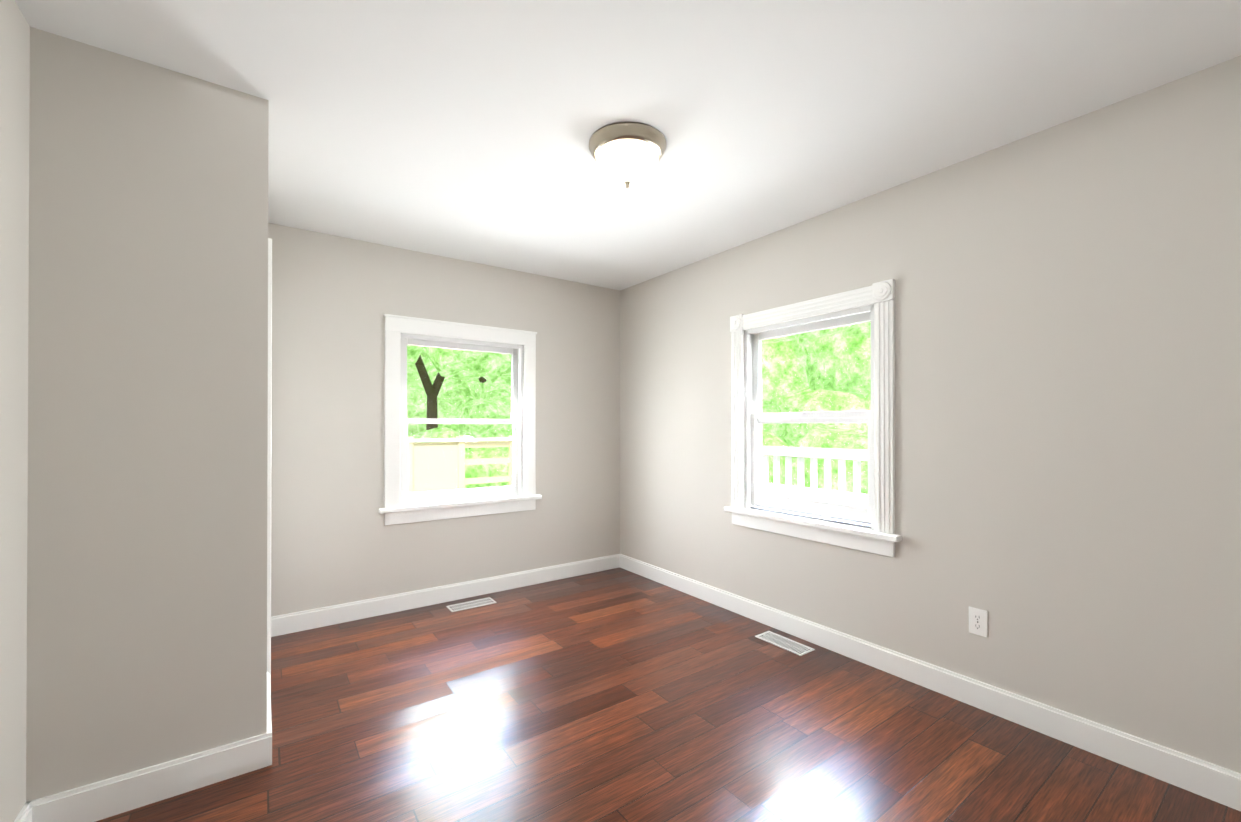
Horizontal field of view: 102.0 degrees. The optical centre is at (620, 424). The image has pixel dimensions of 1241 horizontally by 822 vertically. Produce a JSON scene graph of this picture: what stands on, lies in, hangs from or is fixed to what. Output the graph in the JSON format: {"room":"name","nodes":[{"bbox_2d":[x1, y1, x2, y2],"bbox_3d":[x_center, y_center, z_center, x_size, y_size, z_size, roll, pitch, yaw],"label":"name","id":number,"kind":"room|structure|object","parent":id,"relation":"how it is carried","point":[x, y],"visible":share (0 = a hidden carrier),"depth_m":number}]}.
{"room":"empty bedroom","nodes":[
{"label":"empty bedroom","id":0,"kind":"room"},
{"bbox_2d":[0,0,29,821],"bbox_3d":[-1.335,0.021,0.752,0.160,2.440,4.460,0,0,-36],"label":"wall","id":1,"kind":"structure","parent":0,"point":[14,139],"depth_m":1.42},
{"bbox_2d":[26,27,268,801],"bbox_3d":[-1.932,0.027,2.231,0.588,2.440,1.360,0,0,-36],"label":"wall","id":2,"kind":"structure","parent":0,"point":[147,437],"depth_m":1.65},
{"bbox_2d":[14,799,37,821],"bbox_3d":[-0.924,1.181,0.322,0.016,0.115,2.910,0,0,-36],"label":"baseboard","id":3,"kind":"structure","parent":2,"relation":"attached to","point":[29,812],"depth_m":1.49},
{"bbox_2d":[29,726,271,821],"bbox_3d":[-1.513,1.187,1.680,0.574,0.115,0.016,0,0,-36],"label":"baseboard","id":4,"kind":"structure","parent":2,"relation":"attached to","point":[184,774],"depth_m":1.66},
{"bbox_2d":[267,238,271,691],"bbox_3d":[-1.842,0.196,2.626,0.022,2.105,0.770,0,0,-36],"label":"door frame","id":5,"kind":"structure","parent":2,"relation":"attached to","point":[269,463],"depth_m":2.31},
{"bbox_2d":[267,672,271,725],"bbox_3d":[-1.462,1.189,2.088,0.016,0.115,0.530,0,0,-36],"label":"baseboard","id":6,"kind":"structure","parent":2,"relation":"attached to","point":[269,723],"depth_m":2.05},
{"bbox_2d":[268,223,619,616],"bbox_3d":[-1.331,0.033,3.594,3.470,2.440,0.160,0,0,-36],"label":"wall","id":7,"kind":"structure","parent":0,"point":[335,540],"depth_m":3.34},
{"bbox_2d":[271,554,617,636],"bbox_3d":[-1.052,1.196,3.680,2.532,0.115,0.016,0,0,-36],"label":"baseboard","id":8,"kind":"structure","parent":7,"relation":"attached to","point":[283,624],"depth_m":3.47},
{"bbox_2d":[379,314,541,524],"bbox_3d":[-1.149,-0.029,3.688,1.160,1.394,0.218,0,0,-36],"label":"window","id":9,"kind":"structure","parent":7,"relation":"in","point":[402,504],"depth_m":3.61},
{"bbox_2d":[15,0,1240,289],"bbox_3d":[-0.035,-1.245,1.785,3.470,0.100,4.620,0,0,-36],"label":"ceiling","id":10,"kind":"structure","parent":0,"point":[465,130],"depth_m":1.82},
{"bbox_2d":[589,122,665,188],"bbox_3d":[0.030,-1.100,2.150,0.332,0.186,0.332,0,0,-36],"label":"flush-mount light fixture","id":11,"kind":"object","parent":10,"relation":"attached to","point":[627,154],"visible":1,"depth_m":2.06},
{"bbox_2d":[96,567,1240,821],"bbox_3d":[-0.035,1.295,1.774,3.470,0.100,4.620,0,0,-36],"label":"floor","id":12,"kind":"structure","parent":0,"point":[616,695],"depth_m":2.01},
{"bbox_2d":[446,597,496,611],"bbox_3d":[-1.032,1.249,3.489,0.310,0.006,0.130,0,0,-36],"label":"floor vent","id":13,"kind":"object","parent":12,"relation":"in","point":[470,604],"visible":1,"depth_m":3.48},
{"bbox_2d":[755,631,814,655],"bbox_3d":[0.933,1.246,2.871,0.130,0.006,0.310,0,0,-36],"label":"floor vent","id":14,"kind":"object","parent":12,"relation":"in","point":[792,646],"visible":1,"depth_m":2.86},
{"bbox_2d":[620,56,1240,772],"bbox_3d":[1.359,0.029,2.676,0.160,2.440,4.460,0,0,-36],"label":"wall","id":15,"kind":"structure","parent":0,"point":[1068,394],"depth_m":2.06},
{"bbox_2d":[724,279,901,556],"bbox_3d":[1.107,-0.029,2.978,0.218,1.388,1.130,0,0,-36],"label":"window","id":16,"kind":"structure","parent":15,"relation":"in","point":[870,527],"depth_m":2.87},
{"bbox_2d":[618,554,1240,810],"bbox_3d":[1.005,1.193,3.014,0.016,0.115,3.490,0,0,-36],"label":"baseboard","id":17,"kind":"structure","parent":15,"relation":"attached to","point":[1219,784],"depth_m":2.15},
{"bbox_2d":[969,606,987,636],"bbox_3d":[1.577,0.872,2.220,0.009,0.116,0.072,0,0,-36],"label":"electrical outlet plate","id":18,"kind":"object","parent":15,"relation":"attached to","point":[978,621],"visible":1,"depth_m":2.21},
{"label":"outside","id":19,"kind":"structure","parent":0,"visible":0},
{"bbox_3d":[1.743,1.851,14.898,75.000,0.200,75.000,0,0,-36],"label":"ground","id":20,"kind":"structure","parent":19,"visible":0},
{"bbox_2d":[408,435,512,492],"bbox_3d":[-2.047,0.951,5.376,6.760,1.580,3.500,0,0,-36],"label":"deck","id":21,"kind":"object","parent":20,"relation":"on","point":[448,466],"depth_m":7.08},
{"bbox_2d":[407,322,870,506],"bbox_3d":[-0.344,-5.142,14.768,28.253,15.064,26.225,0,0,-36],"label":"trees","id":22,"kind":"object","parent":20,"relation":"on","point":[794,365],"depth_m":9.40},
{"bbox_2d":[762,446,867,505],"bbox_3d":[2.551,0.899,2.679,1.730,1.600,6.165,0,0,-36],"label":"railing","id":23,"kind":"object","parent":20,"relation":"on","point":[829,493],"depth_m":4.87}
]}

